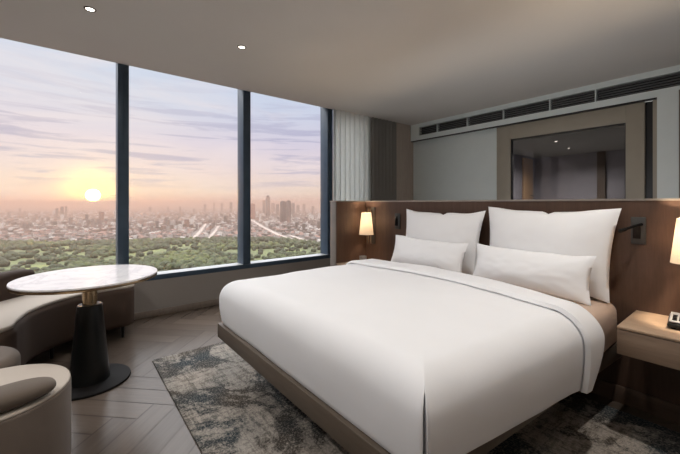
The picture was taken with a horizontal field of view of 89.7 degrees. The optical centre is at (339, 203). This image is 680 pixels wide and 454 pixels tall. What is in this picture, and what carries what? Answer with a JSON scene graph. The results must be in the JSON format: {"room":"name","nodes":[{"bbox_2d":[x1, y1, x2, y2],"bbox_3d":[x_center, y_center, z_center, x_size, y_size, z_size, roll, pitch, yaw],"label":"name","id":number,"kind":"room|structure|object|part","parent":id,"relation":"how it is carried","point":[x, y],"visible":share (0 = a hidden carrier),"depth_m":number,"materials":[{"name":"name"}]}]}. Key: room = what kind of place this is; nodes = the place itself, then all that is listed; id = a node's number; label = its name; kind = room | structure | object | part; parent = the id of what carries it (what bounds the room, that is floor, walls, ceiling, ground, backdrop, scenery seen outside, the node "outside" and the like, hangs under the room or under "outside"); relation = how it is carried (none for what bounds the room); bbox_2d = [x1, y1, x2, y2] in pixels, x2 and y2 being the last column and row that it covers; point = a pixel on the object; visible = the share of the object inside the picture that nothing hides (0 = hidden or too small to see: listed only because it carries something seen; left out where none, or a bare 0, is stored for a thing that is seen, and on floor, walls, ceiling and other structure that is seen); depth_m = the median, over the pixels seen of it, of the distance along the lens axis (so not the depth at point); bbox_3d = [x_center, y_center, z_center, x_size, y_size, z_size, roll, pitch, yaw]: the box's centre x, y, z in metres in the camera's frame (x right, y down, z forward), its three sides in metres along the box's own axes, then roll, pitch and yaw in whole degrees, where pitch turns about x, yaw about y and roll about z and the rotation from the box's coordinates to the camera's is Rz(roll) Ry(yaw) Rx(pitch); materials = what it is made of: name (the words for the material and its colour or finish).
{"room":"hotel room","nodes":[
{"label":"hotel room","id":0,"kind":"room"},
{"bbox_2d":[134,258,329,312],"bbox_3d":[-2.468,1.159,3.822,9.516,0.560,0.300,0,0,-39],"label":"wall","id":1,"kind":"structure","parent":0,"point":[169,292],"depth_m":4.19,"materials":[{"name":"paint"}]},
{"bbox_2d":[116,63,128,264],"bbox_3d":[-2.897,-0.386,3.414,1.328,2.530,0.200,0,0,-39],"label":"window frame","id":2,"kind":"structure","parent":1,"relation":"attached to","point":[122,71],"depth_m":3.72,"materials":[{"name":"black metal"}]},
{"bbox_2d":[134,299,218,319],"bbox_3d":[-3.118,1.253,3.101,7.600,0.072,0.014,0,0,-39],"label":"baseboard","id":3,"kind":"structure","parent":1,"relation":"attached to","point":[157,312],"depth_m":4.03,"materials":[{"name":"grey wood"}]},
{"bbox_2d":[146,89,250,280],"bbox_3d":[-1.826,-0.386,4.270,1.414,2.530,0.200,0,0,-39],"label":"window frame","id":4,"kind":"structure","parent":1,"relation":"attached to","point":[244,97],"depth_m":4.60,"materials":[{"name":"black metal"}]},
{"bbox_3d":[-1.863,0.821,4.232,1.310,0.004,0.178,0,0,-39],"label":"sill","id":5,"kind":"part","parent":4,"relation":"part of","materials":[{"name":"metal"}]},
{"bbox_2d":[251,107,332,267],"bbox_3d":[-0.726,-0.386,5.149,1.403,2.530,0.200,0,0,-39],"label":"window frame","id":6,"kind":"structure","parent":1,"relation":"attached to","point":[326,115],"depth_m":5.48,"materials":[{"name":"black metal"}]},
{"bbox_3d":[-0.762,0.821,5.112,1.299,0.004,0.178,0,0,-39],"label":"sill","id":7,"kind":"part","parent":6,"relation":"part of","materials":[{"name":"metal"}]},
{"bbox_2d":[0,0,679,124],"bbox_3d":[-0.482,-1.611,1.536,9.766,0.200,5.750,0,0,-39],"label":"ceiling","id":8,"kind":"structure","parent":0,"point":[408,62],"depth_m":3.25,"materials":[{"name":"paint"}]},
{"bbox_2d":[83,6,95,11],"bbox_3d":[-1.945,-1.508,2.658,0.082,0.006,0.082,0,0,-39],"label":"recessed light","id":9,"kind":"object","parent":8,"relation":"in","point":[87,8],"visible":1,"depth_m":2.65,"materials":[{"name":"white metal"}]},
{"bbox_2d":[237,45,245,48],"bbox_3d":[-0.950,-1.508,3.303,0.082,0.006,0.082,0,0,-39],"label":"recessed light","id":10,"kind":"object","parent":8,"relation":"in","point":[238,46],"visible":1,"depth_m":3.30,"materials":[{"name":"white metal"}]},
{"bbox_2d":[333,109,370,200],"bbox_3d":[0.200,-0.111,5.692,0.820,2.776,0.086,0,0,-39],"label":"sheer curtain","id":11,"kind":"object","parent":8,"relation":"hanging from","point":[351,131],"visible":0.58,"depth_m":5.68,"materials":[{"name":"white fabric"}]},
{"bbox_2d":[372,117,396,200],"bbox_3d":[0.792,-0.111,6.166,0.635,2.776,0.097,0,0,-39],"label":"curtain","id":12,"kind":"object","parent":8,"relation":"hanging from","point":[384,132],"visible":0.56,"depth_m":6.13,"materials":[{"name":"grey fabric"}]},
{"bbox_2d":[25,304,679,453],"bbox_3d":[-0.579,1.364,1.458,9.516,0.150,5.750,0,0,-39],"label":"floor","id":13,"kind":"structure","parent":0,"point":[140,415],"depth_m":2.23,"materials":[{"name":"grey wood"}]},
{"bbox_2d":[0,346,20,368],"bbox_3d":[-2.072,1.074,1.840,0.516,0.430,0.516,0,0,-39],"label":"stool","id":14,"kind":"object","parent":13,"relation":"on","point":[9,356],"visible":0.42,"depth_m":1.94,"materials":[{"name":"beige fabric"}]},
{"bbox_2d":[0,364,70,453],"bbox_3d":[-1.551,1.063,1.499,0.586,0.452,0.586,0,0,-39],"label":"armchair","id":15,"kind":"object","parent":13,"relation":"on","point":[42,425],"visible":0.94,"depth_m":1.49,"materials":[{"name":"beige fabric"}]},
{"bbox_2d":[0,377,55,412],"bbox_3d":[-1.394,0.799,1.384,0.170,0.076,0.380,0,0,39],"label":"cushion","id":16,"kind":"object","parent":15,"relation":"on","point":[13,395],"visible":1,"depth_m":1.41,"materials":[{"name":"beige fabric"}]},
{"bbox_3d":[-1.551,0.845,1.499,0.580,0.016,0.580,0,0,-39],"label":"seat","id":17,"kind":"part","parent":15,"relation":"part of","materials":[{"name":"beige fabric"}]},
{"bbox_2d":[0,269,133,364],"bbox_3d":[-2.391,0.931,2.763,1.327,0.715,1.304,0,0,-39],"label":"curved sofa","id":18,"kind":"object","parent":13,"relation":"on","point":[32,325],"visible":0.7,"depth_m":2.77,"materials":[{"name":"brown fabric"}]},
{"bbox_3d":[-2.693,0.832,2.449,0.271,0.515,1.215,0,0,-14],"label":"backrest","id":19,"kind":"part","parent":18,"relation":"part of","materials":[{"name":"brown fabric"}]},
{"bbox_3d":[-2.398,1.226,2.841,0.032,0.125,0.032,0,0,-39],"label":"leg","id":20,"kind":"part","parent":18,"relation":"part of","materials":[{"name":"black metal"}]},
{"bbox_2d":[0,284,133,332],"bbox_3d":[-2.433,0.804,2.789,0.722,0.030,1.713,0,0,5],"label":"seat cushion","id":21,"kind":"object","parent":18,"relation":"on","point":[16,309],"depth_m":2.70,"materials":[{"name":"beige fabric"}]},
{"bbox_3d":[-2.092,1.226,3.290,0.032,0.125,0.032,0,0,-39],"label":"leg","id":22,"kind":"part","parent":18,"relation":"part of","materials":[{"name":"black metal"}]},
{"bbox_2d":[7,265,156,400],"bbox_3d":[-1.809,0.904,2.470,0.862,0.769,0.862,0,0,-39],"label":"round table","id":23,"kind":"object","parent":13,"relation":"on","point":[92,374],"visible":0.92,"depth_m":2.39,"materials":[{"name":"white stone"}]},
{"bbox_2d":[152,342,679,453],"bbox_3d":[0.265,1.284,2.242,2.128,0.011,3.100,0,0,-39],"label":"rug","id":24,"kind":"object","parent":13,"relation":"on","point":[228,407],"visible":0.39,"depth_m":1.98,"materials":[{"name":"grey carpet"}]},
{"bbox_2d":[218,295,621,453],"bbox_3d":[0.454,0.952,2.371,1.926,0.652,1.965,0,0,-39],"label":"bed","id":25,"kind":"object","parent":24,"relation":"on","point":[352,439],"visible":0.09,"depth_m":1.70,"materials":[{"name":"wood"}]},
{"bbox_2d":[219,259,604,453],"bbox_3d":[0.309,0.729,2.234,1.528,0.420,2.060,0,0,-39],"label":"duvet","id":26,"kind":"object","parent":25,"relation":"on","point":[420,359],"visible":1,"depth_m":1.54,"materials":[{"name":"white fabric"}]},
{"bbox_2d":[391,235,468,272],"bbox_3d":[0.756,0.470,3.082,0.132,0.309,0.806,0,0,-39],"label":"pillow","id":27,"kind":"object","parent":25,"relation":"on","point":[442,255],"visible":0.84,"depth_m":2.99,"materials":[{"name":"white fabric"}]},
{"bbox_2d":[406,209,485,274],"bbox_3d":[0.898,0.341,3.155,0.153,0.568,0.860,0,0,-39],"label":"pillow","id":28,"kind":"object","parent":25,"relation":"on","point":[448,227],"visible":0.65,"depth_m":3.01,"materials":[{"name":"white fabric"}]},
{"bbox_2d":[473,243,595,305],"bbox_3d":[1.298,0.473,2.402,0.135,0.305,0.803,0,0,-39],"label":"pillow","id":29,"kind":"object","parent":25,"relation":"on","point":[567,277],"visible":0.98,"depth_m":2.29,"materials":[{"name":"white fabric"}]},
{"bbox_2d":[488,207,621,302],"bbox_3d":[1.451,0.326,2.461,0.158,0.598,0.879,0,0,-39],"label":"pillow","id":30,"kind":"object","parent":25,"relation":"on","point":[591,232],"visible":0.66,"depth_m":2.32,"materials":[{"name":"white fabric"}]},
{"bbox_3d":[0.491,0.756,2.365,1.850,0.261,1.890,0,0,-39],"label":"mattress","id":31,"kind":"part","parent":25,"relation":"part of","materials":[{"name":"white fabric"}]},
{"bbox_2d":[330,198,679,423],"bbox_3d":[1.121,0.630,2.839,0.604,1.318,3.215,0,0,-39],"label":"headboard","id":32,"kind":"object","parent":13,"relation":"on","point":[642,277],"visible":0.44,"depth_m":2.20,"materials":[{"name":"brown wood"}]},
{"bbox_3d":[0.095,0.630,4.008,0.448,1.293,0.099,0,0,-39],"label":"panel","id":33,"kind":"part","parent":32,"relation":"part of","materials":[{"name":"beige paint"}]},
{"bbox_2d":[359,207,374,243],"bbox_3d":[0.315,0.262,3.933,0.198,0.425,0.166,0,0,-39],"label":"wall lamp","id":34,"kind":"object","parent":32,"relation":"attached to","point":[367,223],"visible":1,"depth_m":3.88,"materials":[{"name":"beige fabric"}]},
{"bbox_3d":[0.302,0.234,3.923,0.166,0.250,0.166,0,0,-39],"label":"lamp shade","id":35,"kind":"part","parent":34,"relation":"part of","materials":[{"name":"fabric"}]},
{"bbox_3d":[0.356,0.259,3.938,0.014,0.410,0.014,0,0,-39],"label":"rod","id":36,"kind":"part","parent":34,"relation":"part of","materials":[{"name":"gold metal"}]},
{"bbox_3d":[0.387,0.262,3.991,0.012,0.425,0.064,0,0,-39],"label":"plate","id":37,"kind":"part","parent":34,"relation":"part of","materials":[{"name":"brown metal"}]},
{"bbox_2d":[395,213,399,228],"bbox_3d":[0.613,0.193,3.687,0.038,0.168,0.072,0,0,-39],"label":"light","id":38,"kind":"object","parent":32,"relation":"attached to","point":[397,215],"visible":1,"depth_m":3.68,"materials":[{"name":"black metal"}]},
{"bbox_3d":[1.111,-0.022,2.832,0.580,0.013,3.215,0,0,-39],"label":"trim","id":39,"kind":"part","parent":32,"relation":"part of","materials":[{"name":"brown wood"}]},
{"bbox_2d":[618,217,645,244],"bbox_3d":[1.806,0.171,2.115,0.137,0.168,0.114,0,0,-39],"label":"light","id":40,"kind":"object","parent":32,"relation":"attached to","point":[638,224],"visible":1,"depth_m":2.12,"materials":[{"name":"grey metal"}]},
{"bbox_3d":[1.812,0.147,2.110,0.123,0.048,0.026,0,0,-4],"label":"arm","id":41,"kind":"part","parent":40,"relation":"part of"},
{"bbox_3d":[1.867,0.171,2.137,0.014,0.168,0.072,0,0,-39],"label":"wall plate","id":42,"kind":"part","parent":40,"relation":"part of","materials":[{"name":"grey metal"}]},
{"bbox_3d":[1.237,1.235,2.926,0.014,0.108,2.996,0,0,-39],"label":"skirting","id":43,"kind":"part","parent":32,"relation":"part of","materials":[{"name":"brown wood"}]},
{"bbox_2d":[617,310,679,369],"bbox_3d":[1.844,0.747,1.817,0.449,0.152,0.495,0,0,-39],"label":"nightstand","id":44,"kind":"object","parent":32,"relation":"attached to","point":[645,336],"visible":1,"depth_m":1.80,"materials":[{"name":"brown wood"}]},
{"bbox_3d":[1.678,0.756,1.685,0.017,0.134,0.495,0,0,-39],"label":"drawer","id":45,"kind":"part","parent":44,"relation":"part of","materials":[{"name":"beige wood"}]},
{"bbox_2d":[667,312,679,328],"bbox_3d":[1.870,0.624,1.825,0.170,0.095,0.170,0,0,-43],"label":"alarm clock","id":46,"kind":"object","parent":44,"relation":"on","point":[673,322],"visible":1,"depth_m":1.83,"materials":[{"name":"white plastic"}]},
{"bbox_3d":[1.870,0.624,1.825,0.150,0.024,0.156,0,0,-43],"label":"plate","id":47,"kind":"part","parent":46,"relation":"part of","materials":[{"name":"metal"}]},
{"bbox_2d":[670,218,679,263],"bbox_3d":[1.945,0.236,1.892,0.198,0.425,0.166,0,0,-39],"label":"wall lamp","id":48,"kind":"object","parent":32,"relation":"attached to","point":[675,253],"visible":1,"depth_m":1.89,"materials":[{"name":"beige fabric"}]},
{"bbox_3d":[0.262,0.747,3.796,0.449,0.152,0.412,0,0,-39],"label":"nightstand","id":49,"kind":"object","parent":32,"relation":"attached to","visible":0},
{"bbox_2d":[359,255,366,259],"bbox_3d":[0.267,0.641,3.959,0.084,0.060,0.084,0,0,-39],"label":"cup","id":50,"kind":"object","parent":49,"relation":"on","point":[362,257],"visible":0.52,"depth_m":3.93,"materials":[{"name":"metal"}]},
{"bbox_2d":[370,118,371,200],"bbox_3d":[0.858,-0.391,6.479,1.201,2.540,0.300,0,0,-39],"label":"wall","id":51,"kind":"structure","parent":0,"point":[371,118],"depth_m":6.05,"materials":[{"name":"paint"}]},
{"bbox_2d":[395,122,412,200],"bbox_3d":[1.239,-0.111,6.560,0.526,2.800,0.050,0,0,-39],"label":"trim","id":52,"kind":"structure","parent":51,"relation":"attached to","point":[404,186],"depth_m":6.52,"materials":[{"name":"beige wood"}]},
{"bbox_2d":[513,154,534,199],"bbox_3d":[3.189,0.039,6.627,2.544,2.500,0.100,0,0,-39],"label":"wall","id":53,"kind":"structure","parent":0,"point":[517,159],"depth_m":6.89,"materials":[{"name":"grey paint"}]},
{"bbox_2d":[522,158,532,199],"bbox_3d":[3.928,0.179,7.099,0.440,2.220,0.084,0,0,-39],"label":"door","id":54,"kind":"structure","parent":53,"relation":"in","point":[527,164],"depth_m":7.08,"materials":[{"name":"brown wood"}]},
{"bbox_2d":[411,65,679,140],"bbox_3d":[3.235,-1.356,4.507,0.250,0.310,5.750,0,0,-39],"label":"wall","id":55,"kind":"structure","parent":0,"point":[415,129],"depth_m":4.62,"materials":[{"name":"white paint"}]},
{"bbox_2d":[420,124,439,134],"bbox_3d":[1.672,-1.361,6.350,0.112,0.154,0.396,0,0,-39],"label":"air vent","id":56,"kind":"object","parent":55,"relation":"in","point":[434,128],"visible":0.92,"depth_m":6.33,"materials":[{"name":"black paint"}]},
{"bbox_2d":[438,117,469,130],"bbox_3d":[1.984,-1.361,5.959,0.112,0.154,0.581,0,0,-39],"label":"air vent","id":57,"kind":"object","parent":55,"relation":"in","point":[464,122],"visible":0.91,"depth_m":5.93,"materials":[{"name":"black metal"}]},
{"bbox_2d":[413,128,496,199],"bbox_3d":[1.971,0.051,6.041,0.050,2.476,1.664,0,0,-39],"label":"sliding panel","id":58,"kind":"object","parent":55,"relation":"attached to","point":[461,166],"visible":0.36,"depth_m":5.92,"materials":[{"name":"white paint"}]},
{"bbox_2d":[468,109,505,125],"bbox_3d":[2.358,-1.361,5.491,0.112,0.154,0.593,0,0,-39],"label":"air vent","id":59,"kind":"object","parent":55,"relation":"in","point":[499,115],"visible":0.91,"depth_m":5.46,"materials":[{"name":"black metal"}]},
{"bbox_2d":[505,99,552,118],"bbox_3d":[2.748,-1.361,5.003,0.112,0.154,0.633,0,0,-39],"label":"air vent","id":60,"kind":"object","parent":55,"relation":"in","point":[546,105],"visible":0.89,"depth_m":4.97,"materials":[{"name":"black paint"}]},
{"bbox_2d":[411,97,656,141],"bbox_3d":[2.500,-1.194,5.284,0.066,0.013,3.577,0,0,-39],"label":"trim","id":61,"kind":"structure","parent":55,"relation":"attached to","point":[655,98],"depth_m":4.73,"materials":[{"name":"grey paint"}]},
{"bbox_2d":[497,101,652,199],"bbox_3d":[3.059,0.051,4.671,0.080,2.476,1.827,0,0,-39],"label":"frame","id":62,"kind":"structure","parent":55,"relation":"in","point":[633,116],"depth_m":4.21,"materials":[{"name":"brown wood"}]},
{"bbox_2d":[551,89,598,109],"bbox_3d":[3.113,-1.361,4.546,0.112,0.154,0.512,0,0,-39],"label":"air vent","id":63,"kind":"object","parent":55,"relation":"in","point":[588,97],"visible":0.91,"depth_m":4.52,"materials":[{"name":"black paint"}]},
{"bbox_2d":[597,73,679,100],"bbox_3d":[3.769,-1.361,3.726,0.112,0.154,1.564,0,0,-39],"label":"air vent","id":64,"kind":"object","parent":55,"relation":"in","point":[672,80],"visible":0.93,"depth_m":4.01,"materials":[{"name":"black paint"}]},
{"bbox_2d":[653,100,656,197],"bbox_3d":[3.648,0.051,3.942,0.070,2.476,0.047,0,0,-39],"label":"trim","id":65,"kind":"structure","parent":55,"relation":"attached to","point":[654,101],"depth_m":3.92,"materials":[{"name":"grey paint"}]},
{"bbox_2d":[513,125,624,157],"bbox_3d":[4.690,-1.022,4.844,2.424,0.098,4.560,0,0,-39],"label":"ceiling","id":66,"kind":"structure","parent":0,"point":[612,138],"depth_m":5.56,"materials":[{"name":"grey paint"}]},
{"bbox_2d":[535,150,624,198],"bbox_3d":[5.676,0.039,5.632,0.100,2.500,4.760,0,0,-39],"label":"wall","id":67,"kind":"structure","parent":0,"point":[574,176],"depth_m":6.77,"materials":[{"name":"grey paint"}]},
{"bbox_2d":[597,151,605,198],"bbox_3d":[4.929,0.158,6.439,0.060,2.262,0.125,0,0,-39],"label":"trim","id":68,"kind":"structure","parent":67,"relation":"attached to","point":[601,156],"depth_m":6.42,"materials":[{"name":"brown wood"}]},
{"bbox_2d":[679,90,679,197],"bbox_3d":[4.402,0.029,3.023,0.280,2.520,1.975,0,0,-39],"label":"wall","id":69,"kind":"structure","parent":0,"point":[679,90],"depth_m":3.70,"materials":[{"name":"grey paint"}]},
{"bbox_2d":[657,93,678,197],"bbox_3d":[3.741,0.044,3.874,0.250,2.490,0.180,0,0,-39],"label":"wall panel","id":70,"kind":"object","parent":69,"relation":"attached to","point":[668,105],"depth_m":3.79,"materials":[{"name":"white paint"}]},
{"label":"outside","id":71,"kind":"structure","parent":0,"visible":0},
{"bbox_2d":[208,226,219,237],"bbox_3d":[-483.610,109.689,1314.163,287.192,1.200,698.025,0,0,-39],"label":"avenue","id":72,"kind":"object","parent":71,"point":[217,227],"visible":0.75,"depth_m":1297.97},
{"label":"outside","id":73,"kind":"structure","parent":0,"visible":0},
{"bbox_2d":[1,206,319,241],"bbox_3d":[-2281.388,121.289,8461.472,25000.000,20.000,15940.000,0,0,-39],"label":"ground","id":74,"kind":"structure","parent":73,"point":[307,209],"depth_m":5248.16,"materials":[{"name":"grey"}]},
{"bbox_2d":[55,208,58,216],"bbox_3d":[-2135.965,73.551,2578.667,15.095,75.476,12.076,0,0,18],"label":"tower","id":75,"kind":"structure","parent":74,"relation":"on","point":[56,209],"depth_m":2575.30,"materials":[{"name":"grey concrete"}]},
{"bbox_2d":[60,206,63,213],"bbox_3d":[-1964.964,67.113,2414.890,17.671,88.353,14.136,0,0,19],"label":"tower","id":76,"kind":"structure","parent":74,"relation":"on","point":[61,207],"depth_m":2409.83,"materials":[{"name":"grey concrete"}]},
{"bbox_2d":[0,206,319,232],"bbox_3d":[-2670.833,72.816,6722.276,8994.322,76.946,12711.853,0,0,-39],"label":"city skyline","id":77,"kind":"object","parent":74,"relation":"on","point":[103,220],"visible":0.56,"depth_m":1933.52},
{"bbox_2d":[0,203,319,206],"bbox_3d":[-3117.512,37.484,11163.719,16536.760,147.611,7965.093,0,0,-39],"label":"hills","id":78,"kind":"structure","parent":74,"relation":"on","point":[1,204],"depth_m":8883.94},
{"bbox_2d":[251,203,254,218],"bbox_3d":[-618.469,56.510,2414.890,29.686,109.557,23.749,0,0,37],"label":"tower","id":79,"kind":"structure","parent":74,"relation":"on","point":[252,204],"depth_m":2403.37,"materials":[{"name":"concrete"}]},
{"bbox_2d":[262,200,265,212],"bbox_3d":[-787.154,38.788,3538.618,24.858,145.002,19.886,0,0,43],"label":"tower","id":80,"kind":"structure","parent":74,"relation":"on","point":[263,201],"depth_m":3532.93,"materials":[{"name":"concrete"}]},
{"bbox_2d":[266,195,269,215],"bbox_3d":[-628.703,17.311,2983.323,25.148,187.956,31.435,0,0,-39],"label":"tower","id":81,"kind":"structure","parent":74,"relation":"on","point":[267,198],"depth_m":2975.02,"materials":[{"name":"concrete"}]},
{"bbox_2d":[271,203,274,211],"bbox_3d":[-765.148,54.188,3901.739,34.260,114.201,27.408,0,0,19],"label":"tower","id":82,"kind":"structure","parent":74,"relation":"on","point":[272,204],"depth_m":3890.59,"materials":[{"name":"concrete"}]},
{"bbox_2d":[276,204,278,215],"bbox_3d":[-545.749,58.897,2983.323,22.703,104.784,18.163,0,0,17],"label":"tower","id":83,"kind":"structure","parent":74,"relation":"on","point":[277,205],"depth_m":2976.47,"materials":[{"name":"grey concrete"}]},
{"bbox_2d":[280,201,285,222],"bbox_3d":[-305.784,49.596,1832.849,19.742,123.386,24.677,0,0,-44],"label":"tower","id":84,"kind":"structure","parent":74,"relation":"on","point":[282,203],"depth_m":1825.71,"materials":[{"name":"grey concrete"}]},
{"bbox_2d":[286,200,290,220],"bbox_3d":[-290.271,47.880,1925.675,22.545,126.817,18.036,0,0,37],"label":"tower","id":85,"kind":"structure","parent":74,"relation":"on","point":[288,202],"depth_m":1917.54,"materials":[{"name":"grey concrete"}]},
{"bbox_2d":[291,203,294,216],"bbox_3d":[-380.545,54.612,2766.275,19.432,113.354,24.290,0,0,-36],"label":"tower","id":86,"kind":"structure","parent":74,"relation":"on","point":[292,204],"depth_m":2755.48,"materials":[{"name":"grey concrete"}]},
{"bbox_2d":[296,205,299,213],"bbox_3d":[-435.007,64.681,3538.618,25.893,93.215,20.715,0,0,17],"label":"tower","id":87,"kind":"structure","parent":74,"relation":"on","point":[297,206],"depth_m":3530.34,"materials":[{"name":"concrete"}]},
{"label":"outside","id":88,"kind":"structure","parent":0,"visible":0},
{"bbox_2d":[0,241,319,271],"bbox_3d":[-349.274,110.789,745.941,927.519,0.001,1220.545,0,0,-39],"label":"lawn","id":89,"kind":"structure","parent":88,"point":[40,265],"depth_m":768.73,"materials":[{"name":"green plant"}]},
{"bbox_2d":[0,236,319,273],"bbox_3d":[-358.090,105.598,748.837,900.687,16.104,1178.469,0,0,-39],"label":"park trees","id":90,"kind":"object","parent":89,"relation":"on","point":[209,252],"visible":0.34,"depth_m":734.24,"materials":[{"name":"green plant"}]},
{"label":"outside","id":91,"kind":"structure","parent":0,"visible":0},
{"bbox_2d":[251,219,291,238],"bbox_3d":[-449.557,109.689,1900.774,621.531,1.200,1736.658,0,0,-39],"label":"avenue","id":92,"kind":"object","parent":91,"point":[255,222],"visible":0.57,"depth_m":1420.13,"materials":[{"name":"grey asphalt"}]},
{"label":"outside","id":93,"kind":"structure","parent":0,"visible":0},
{"bbox_2d":[193,224,206,237],"bbox_3d":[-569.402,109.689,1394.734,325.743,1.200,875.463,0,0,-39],"label":"avenue","id":94,"kind":"object","parent":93,"point":[204,225],"visible":0.8,"depth_m":1319.51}
]}

